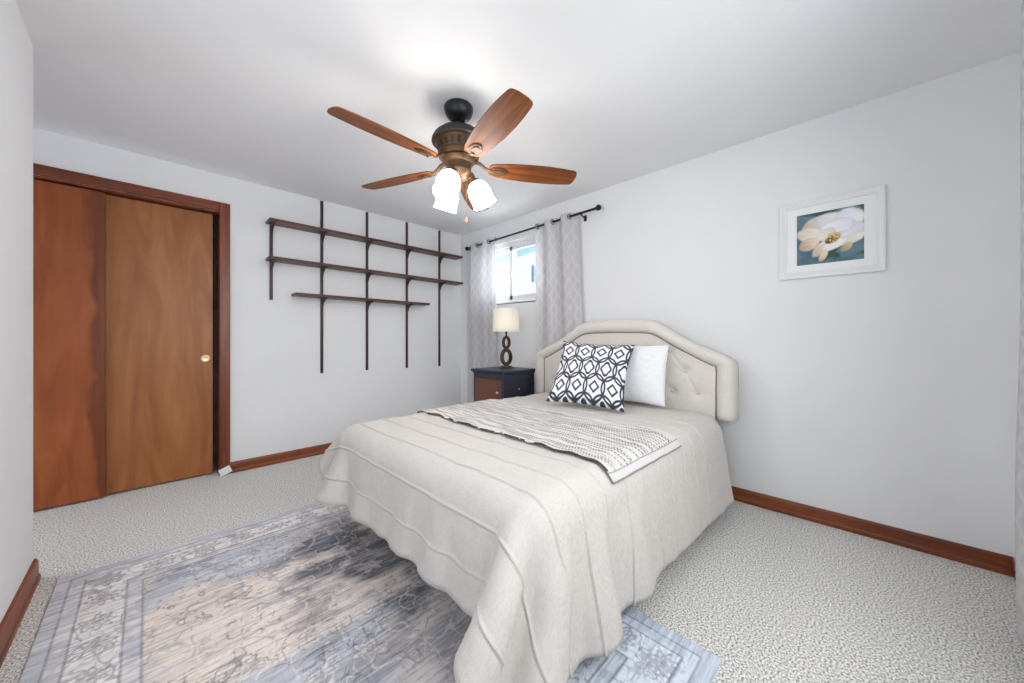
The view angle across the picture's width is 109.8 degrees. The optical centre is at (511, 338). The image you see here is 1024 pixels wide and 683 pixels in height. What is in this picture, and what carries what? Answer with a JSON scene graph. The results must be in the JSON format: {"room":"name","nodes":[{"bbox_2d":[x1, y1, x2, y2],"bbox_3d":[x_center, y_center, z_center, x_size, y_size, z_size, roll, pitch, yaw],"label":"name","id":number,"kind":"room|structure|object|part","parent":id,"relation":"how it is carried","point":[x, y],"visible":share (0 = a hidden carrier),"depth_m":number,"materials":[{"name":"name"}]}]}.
{"room":"bedroom","nodes":[
{"label":"bedroom","id":0,"kind":"room"},
{"bbox_2d":[0,0,32,622],"bbox_3d":[-0.991,-0.105,0.407,3.125,2.300,0.120,0,0,45],"label":"wall","id":1,"kind":"structure","parent":0,"point":[16,47],"depth_m":1.34,"materials":[{"name":"paint"}]},
{"bbox_2d":[0,559,40,668],"bbox_3d":[-0.982,0.999,0.495,3.037,0.092,0.019,0,0,45],"label":"baseboard","id":2,"kind":"structure","parent":1,"relation":"attached to","point":[11,621],"depth_m":1.32,"materials":[{"name":"brown wood"}]},
{"bbox_2d":[213,216,216,453],"bbox_3d":[-3.313,-0.105,2.691,0.040,2.300,2.000,0,0,45],"label":"door frame","id":3,"kind":"structure","parent":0,"point":[214,217],"depth_m":3.28,"materials":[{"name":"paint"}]},
{"bbox_2d":[33,127,460,461],"bbox_3d":[-2.106,-0.105,2.973,0.120,2.300,4.100,0,0,45],"label":"wall","id":4,"kind":"structure","parent":0,"point":[281,400],"depth_m":3.22,"materials":[{"name":"paint"}]},
{"bbox_2d":[33,179,105,510],"bbox_3d":[-3.010,0.039,2.025,0.028,1.988,0.960,0,0,45],"label":"door","id":5,"kind":"structure","parent":4,"relation":"in","point":[69,222],"depth_m":2.25,"materials":[{"name":"red wood"}]},
{"bbox_2d":[33,175,218,473],"bbox_3d":[-2.826,0.035,2.245,0.120,2.020,1.572,0,0,45],"label":"trim","id":6,"kind":"structure","parent":4,"relation":"attached to","point":[42,178],"depth_m":2.63,"materials":[{"name":"brown wood"}]},
{"bbox_2d":[33,163,219,210],"bbox_3d":[-2.813,-1.008,2.160,0.018,0.065,1.650,0,0,45],"label":"trim","id":7,"kind":"structure","parent":4,"relation":"attached to","point":[38,169],"depth_m":2.38,"materials":[{"name":"brown wood"}]},
{"bbox_2d":[106,194,212,493],"bbox_3d":[-2.547,0.039,2.543,0.034,1.988,0.668,0,0,45],"label":"door","id":8,"kind":"structure","parent":4,"relation":"in","point":[159,258],"depth_m":2.56,"materials":[{"name":"brown wood"}]},
{"bbox_3d":[-2.333,0.152,2.742,0.009,0.058,0.058,0,0,45],"label":"finger pull","id":9,"kind":"part","parent":8,"relation":"part of","materials":[{"name":"gold metal"}]},
{"bbox_2d":[219,202,229,474],"bbox_3d":[-2.210,0.003,2.770,0.018,2.085,0.065,0,0,45],"label":"trim","id":10,"kind":"structure","parent":4,"relation":"attached to","point":[224,212],"depth_m":2.76,"materials":[{"name":"brown wood"}]},
{"bbox_2d":[269,222,275,299],"bbox_3d":[-1.954,-0.630,2.944,0.137,0.620,0.023,0,0,45],"label":"shelf standard","id":11,"kind":"object","parent":4,"relation":"attached to","point":[271,227],"visible":1,"depth_m":2.98,"materials":[{"name":"black metal"}]},
{"bbox_3d":[-1.998,-0.630,2.987,0.013,0.620,0.023,0,0,45],"label":"rail","id":12,"kind":"part","parent":11,"relation":"part of","materials":[{"name":"black metal"}]},
{"bbox_2d":[230,442,332,472],"bbox_3d":[-1.400,1.004,3.588,0.019,0.082,2.233,0,0,45],"label":"baseboard","id":13,"kind":"structure","parent":4,"relation":"attached to","point":[241,465],"depth_m":3.01,"materials":[{"name":"brown wood"}]},
{"bbox_2d":[320,201,327,372],"bbox_3d":[-1.680,-0.467,3.220,0.137,1.561,0.023,0,0,45],"label":"shelf standard","id":14,"kind":"object","parent":4,"relation":"attached to","point":[322,300],"visible":1,"depth_m":3.25,"materials":[{"name":"black metal"}]},
{"bbox_3d":[-1.724,-0.467,3.264,0.013,1.561,0.023,0,0,45],"label":"rail","id":15,"kind":"part","parent":14,"relation":"part of","materials":[{"name":"black metal"}]},
{"bbox_2d":[291,292,429,305],"bbox_3d":[-1.390,-0.372,3.492,0.142,0.022,1.285,0,0,45],"label":"wall shelf","id":16,"kind":"object","parent":14,"relation":"on","point":[308,295],"visible":1,"depth_m":3.35,"materials":[{"name":"brown wood"}]},
{"bbox_2d":[266,217,462,259],"bbox_3d":[-1.298,-0.951,3.584,0.142,0.022,1.915,0,0,45],"label":"wall shelf","id":17,"kind":"object","parent":14,"relation":"on","point":[282,223],"visible":1,"depth_m":3.37,"materials":[{"name":"brown wood"}]},
{"bbox_2d":[266,256,462,284],"bbox_3d":[-1.296,-0.647,3.586,0.142,0.022,1.920,0,0,45],"label":"wall shelf","id":18,"kind":"object","parent":14,"relation":"on","point":[269,258],"visible":1,"depth_m":3.37,"materials":[{"name":"brown wood"}]},
{"bbox_2d":[366,212,373,369],"bbox_3d":[-1.389,-0.468,3.514,0.137,1.559,0.023,0,0,45],"label":"shelf standard","id":19,"kind":"object","parent":4,"relation":"attached to","point":[368,244],"visible":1,"depth_m":3.55,"materials":[{"name":"black metal"}]},
{"bbox_3d":[-1.433,-0.468,3.558,0.013,1.559,0.023,0,0,45],"label":"rail","id":20,"kind":"part","parent":19,"relation":"part of","materials":[{"name":"black metal"}]},
{"bbox_2d":[406,222,413,367],"bbox_3d":[-1.085,-0.466,3.822,0.137,1.563,0.023,0,0,45],"label":"shelf standard","id":21,"kind":"object","parent":4,"relation":"attached to","point":[410,250],"visible":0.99,"depth_m":3.86,"materials":[{"name":"black metal"}]},
{"bbox_3d":[-1.129,-0.466,3.865,0.013,1.563,0.023,0,0,45],"label":"rail","id":22,"kind":"part","parent":21,"relation":"part of","materials":[{"name":"black metal"}]},
{"bbox_2d":[438,230,446,365],"bbox_3d":[-0.795,-0.465,4.115,0.137,1.565,0.023,0,0,45],"label":"shelf standard","id":23,"kind":"object","parent":4,"relation":"attached to","point":[441,257],"visible":1,"depth_m":4.15,"materials":[{"name":"black metal"}]},
{"bbox_3d":[-0.839,-0.465,4.159,0.013,1.565,0.023,0,0,45],"label":"rail","id":24,"kind":"part","parent":23,"relation":"part of","materials":[{"name":"black metal"}]},
{"bbox_2d":[0,453,1023,682],"bbox_3d":[-1.041,1.095,1.582,4.850,0.100,4.820,0,0,45],"label":"floor","id":25,"kind":"structure","parent":0,"point":[778,597],"depth_m":1.54,"materials":[{"name":"carpet"}]},
{"bbox_2d":[218,465,231,476],"bbox_3d":[-2.188,1.010,2.747,0.022,0.074,0.086,0,0,45],"label":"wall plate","id":26,"kind":"object","parent":25,"relation":"on","point":[227,469],"visible":1,"depth_m":2.74,"materials":[{"name":"white plastic"}]},
{"bbox_2d":[18,502,720,682],"bbox_3d":[-0.638,1.040,1.357,2.139,0.009,1.588,0,0,45],"label":"rug","id":27,"kind":"object","parent":25,"relation":"on","point":[312,593],"visible":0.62,"depth_m":1.31,"materials":[{"name":"grey fabric"}]},
{"bbox_2d":[471,366,534,401],"bbox_3d":[-0.080,0.660,3.293,0.432,0.770,0.428,0,0,45],"label":"nightstand","id":28,"kind":"object","parent":25,"relation":"on","point":[498,383],"visible":0.44,"depth_m":3.17,"materials":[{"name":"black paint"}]},
{"bbox_3d":[-0.208,0.626,3.163,0.336,0.547,0.017,0,0,45],"label":"door","id":29,"kind":"part","parent":28,"relation":"part of","materials":[{"name":"brown wood"}]},
{"bbox_2d":[493,308,519,367],"bbox_3d":[-0.054,-0.001,3.369,0.256,0.552,0.256,0,0,0],"label":"table lamp","id":30,"kind":"object","parent":28,"relation":"on","point":[506,320],"visible":1,"depth_m":3.28,"materials":[{"name":"beige fabric"}]},
{"bbox_3d":[-0.054,-0.170,3.369,0.256,0.214,0.256,0,0,0],"label":"lamp shade","id":31,"kind":"part","parent":30,"relation":"part of","materials":[{"name":"white fabric"}]},
{"bbox_2d":[535,320,738,421],"bbox_3d":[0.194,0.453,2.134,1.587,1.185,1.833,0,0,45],"label":"headboard","id":32,"kind":"object","parent":25,"relation":"on","point":[699,378],"visible":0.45,"depth_m":2.41,"materials":[{"name":"fabric"}]},
{"bbox_2d":[315,392,733,682],"bbox_3d":[0.126,0.744,1.988,1.928,0.584,1.636,0,0,-42],"label":"comforter","id":33,"kind":"object","parent":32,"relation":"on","point":[537,544],"visible":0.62,"depth_m":1.24,"materials":[{"name":"fabric"}]},
{"bbox_2d":[417,399,681,483],"bbox_3d":[0.071,0.529,1.998,1.480,0.177,0.659,0,0,45],"label":"throw blanket","id":34,"kind":"object","parent":33,"relation":"on","point":[622,449],"visible":0.98,"depth_m":1.72,"materials":[{"name":"white fabric"}]},
{"bbox_2d":[546,341,634,411],"bbox_3d":[0.532,0.233,2.433,0.530,0.435,0.316,0,0,27],"label":"pillow","id":35,"kind":"object","parent":33,"relation":"on","point":[589,374],"visible":1,"depth_m":2.36,"materials":[{"name":"fabric"}]},
{"bbox_2d":[624,345,668,406],"bbox_3d":[0.789,0.242,2.544,0.186,0.395,0.603,0,0,-39],"label":"pillow","id":36,"kind":"object","parent":33,"relation":"on","point":[646,371],"visible":0.44,"depth_m":2.38,"materials":[{"name":"white fabric"}]},
{"bbox_2d":[15,0,1023,234],"bbox_3d":[-0.866,-1.305,1.760,4.850,0.100,4.320,0,0,45],"label":"ceiling","id":37,"kind":"structure","parent":0,"point":[620,91],"depth_m":1.73,"materials":[{"name":"paint"}]},
{"bbox_2d":[327,88,576,224],"bbox_3d":[-0.316,-0.936,1.912,1.282,0.638,1.244,0,0,45],"label":"ceiling fan","id":38,"kind":"object","parent":37,"relation":"hanging from","point":[459,145],"visible":1,"depth_m":1.86,"materials":[{"name":"brown wood"}]},
{"bbox_3d":[-0.568,-0.929,1.641,0.136,0.039,0.503,0,0,42],"label":"blade","id":39,"kind":"part","parent":38,"relation":"part of","materials":[{"name":"brown wood"}]},
{"bbox_3d":[-0.669,-0.929,2.120,0.503,0.039,0.136,0,0,24],"label":"blade","id":40,"kind":"part","parent":38,"relation":"part of","materials":[{"name":"brown wood"}]},
{"bbox_3d":[-0.409,-0.942,1.819,0.067,0.066,0.192,0,0,42],"label":"blade arm","id":41,"kind":"part","parent":38,"relation":"part of","materials":[{"name":"brown metal"}]},
{"bbox_3d":[-0.451,-0.942,2.024,0.192,0.066,0.067,0,0,24],"label":"blade arm","id":42,"kind":"part","parent":38,"relation":"part of","materials":[{"name":"brown metal"}]},
{"bbox_3d":[-0.372,-0.785,2.046,0.151,0.156,0.132,0,0,45],"label":"lamp shade","id":43,"kind":"part","parent":38,"relation":"part of","materials":[{"name":"white glass"}]},
{"bbox_3d":[-0.328,-0.785,1.828,0.139,0.156,0.149,0,0,45],"label":"lamp shade","id":44,"kind":"part","parent":38,"relation":"part of","materials":[{"name":"white glass"}]},
{"bbox_3d":[-0.324,-0.803,1.842,0.056,0.085,0.061,0,0,45],"label":"bulb","id":45,"kind":"part","parent":38,"relation":"part of","materials":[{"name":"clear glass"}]},
{"bbox_3d":[-0.269,-0.942,2.127,0.067,0.066,0.192,0,0,6],"label":"blade arm","id":46,"kind":"part","parent":38,"relation":"part of","materials":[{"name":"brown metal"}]},
{"bbox_3d":[-0.252,-0.757,1.950,0.013,0.216,0.002,0,0,0],"label":"pull chain","id":47,"kind":"part","parent":38,"relation":"part of","materials":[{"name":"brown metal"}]},
{"bbox_3d":[-0.201,-0.942,1.795,0.067,0.066,0.192,0,0,-30],"label":"blade arm","id":48,"kind":"part","parent":38,"relation":"part of","materials":[{"name":"brown metal"}]},
{"bbox_3d":[-0.204,-0.872,1.965,0.062,0.082,0.066,0,0,45],"label":"lamp arm","id":49,"kind":"part","parent":38,"relation":"part of","materials":[{"name":"brown metal"}]},
{"bbox_3d":[-0.245,-0.929,2.364,0.136,0.039,0.503,0,0,6],"label":"blade","id":50,"kind":"part","parent":38,"relation":"part of","materials":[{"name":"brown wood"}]},
{"bbox_3d":[-0.162,-0.785,1.974,0.142,0.156,0.147,0,0,45],"label":"lamp shade","id":51,"kind":"part","parent":38,"relation":"part of","materials":[{"name":"white glass"}]},
{"bbox_3d":[-0.114,-0.942,1.986,0.192,0.066,0.067,0,0,-12],"label":"blade arm","id":52,"kind":"part","parent":38,"relation":"part of","materials":[{"name":"brown metal"}]},
{"bbox_3d":[-0.081,-0.929,1.589,0.136,0.039,0.503,0,0,-30],"label":"blade","id":53,"kind":"part","parent":38,"relation":"part of","materials":[{"name":"brown wood"}]},
{"bbox_3d":[0.119,-0.929,2.036,0.503,0.039,0.136,0,0,-12],"label":"blade","id":54,"kind":"part","parent":38,"relation":"part of","materials":[{"name":"brown wood"}]},
{"bbox_2d":[461,52,1019,569],"bbox_3d":[0.836,-0.105,3.031,4.220,2.300,0.120,0,0,45],"label":"wall","id":55,"kind":"structure","parent":0,"point":[889,397],"depth_m":1.92,"materials":[{"name":"paint"}]},
{"bbox_2d":[496,236,535,303],"bbox_3d":[0.011,-0.700,3.861,1.040,0.650,0.071,0,0,45],"label":"window","id":56,"kind":"structure","parent":55,"relation":"in","point":[511,247],"depth_m":3.84,"materials":[{"name":"white plastic"}]},
{"bbox_3d":[-0.139,-0.700,4.033,0.505,0.570,0.023,0,0,45],"label":"sash","id":57,"kind":"part","parent":56,"relation":"part of","materials":[{"name":"white plastic"}]},
{"bbox_3d":[0.163,-0.700,3.691,0.505,0.570,0.023,0,0,45],"label":"sash","id":58,"kind":"part","parent":56,"relation":"part of","materials":[{"name":"white plastic"}]},
{"bbox_2d":[497,300,535,304],"bbox_3d":[-0.026,-0.372,3.824,1.040,0.018,0.036,0,0,45],"label":"trim","id":59,"kind":"structure","parent":55,"relation":"attached to","point":[529,300],"depth_m":3.71,"materials":[{"name":"white plastic"}]},
{"bbox_2d":[465,204,600,250],"bbox_3d":[0.111,-1.049,3.599,1.788,0.112,0.092,0,0,45],"label":"curtain rod","id":60,"kind":"object","parent":55,"relation":"attached to","point":[598,207],"visible":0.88,"depth_m":3.38,"materials":[{"name":"black metal"}]},
{"bbox_2d":[467,236,496,402],"bbox_3d":[-0.349,-0.044,4.024,0.532,2.099,0.068,0,0,45],"label":"curtain","id":61,"kind":"object","parent":60,"relation":"hanging from","point":[481,260],"visible":0.73,"depth_m":4.06,"materials":[{"name":"grey fabric"}]},
{"bbox_2d":[535,211,582,353],"bbox_3d":[0.446,-0.053,3.238,0.607,2.116,0.066,0,0,45],"label":"curtain","id":62,"kind":"object","parent":60,"relation":"hanging from","point":[559,312],"visible":0.47,"depth_m":3.29,"materials":[{"name":"grey fabric"}]},
{"bbox_2d":[779,184,885,280],"bbox_3d":[1.766,-0.570,2.007,0.443,0.444,0.027,0,0,45],"label":"picture frame","id":63,"kind":"object","parent":55,"relation":"attached to","point":[843,233],"visible":1,"depth_m":1.99,"materials":[{"name":"white wood"}]},
{"bbox_2d":[797,204,863,265],"bbox_3d":[1.770,-0.570,2.011,0.282,0.292,0.001,0,0,45],"label":"artwork","id":64,"kind":"object","parent":63,"relation":"attached to","point":[835,235],"depth_m":2.00},
{"bbox_2d":[731,486,1013,576],"bbox_3d":[0.794,1.004,2.974,3.962,0.082,0.019,0,0,45],"label":"baseboard","id":65,"kind":"structure","parent":55,"relation":"attached to","point":[965,554],"depth_m":1.85,"materials":[{"name":"brown wood"}]},
{"bbox_2d":[1020,51,1020,274],"bbox_3d":[1.199,-0.105,0.455,0.120,2.300,3.030,0,0,45],"label":"wall","id":66,"kind":"structure","parent":0,"point":[1020,51],"depth_m":1.57,"materials":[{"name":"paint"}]},
{"bbox_3d":[0.996,-1.060,0.403,0.095,0.019,2.029,0,0,45],"label":"curtain rod","id":67,"kind":"object","parent":66,"relation":"attached to","visible":0},
{"bbox_2d":[1015,1,1023,644],"bbox_3d":[1.600,-0.041,1.071,0.068,2.112,0.444,0,0,45],"label":"curtain","id":68,"kind":"object","parent":67,"relation":"hanging from","point":[1019,463],"visible":1,"depth_m":1.19,"materials":[{"name":"grey fabric"}]},
{"label":"outside","id":69,"kind":"structure","parent":0,"visible":0},
{"bbox_2d":[496,252,535,297],"bbox_3d":[0.589,-0.480,14.425,9.600,5.050,4.030,0,0,45],"label":"house","id":70,"kind":"structure","parent":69,"point":[525,264],"depth_m":11.97,"materials":[{"name":"white"}]}
]}

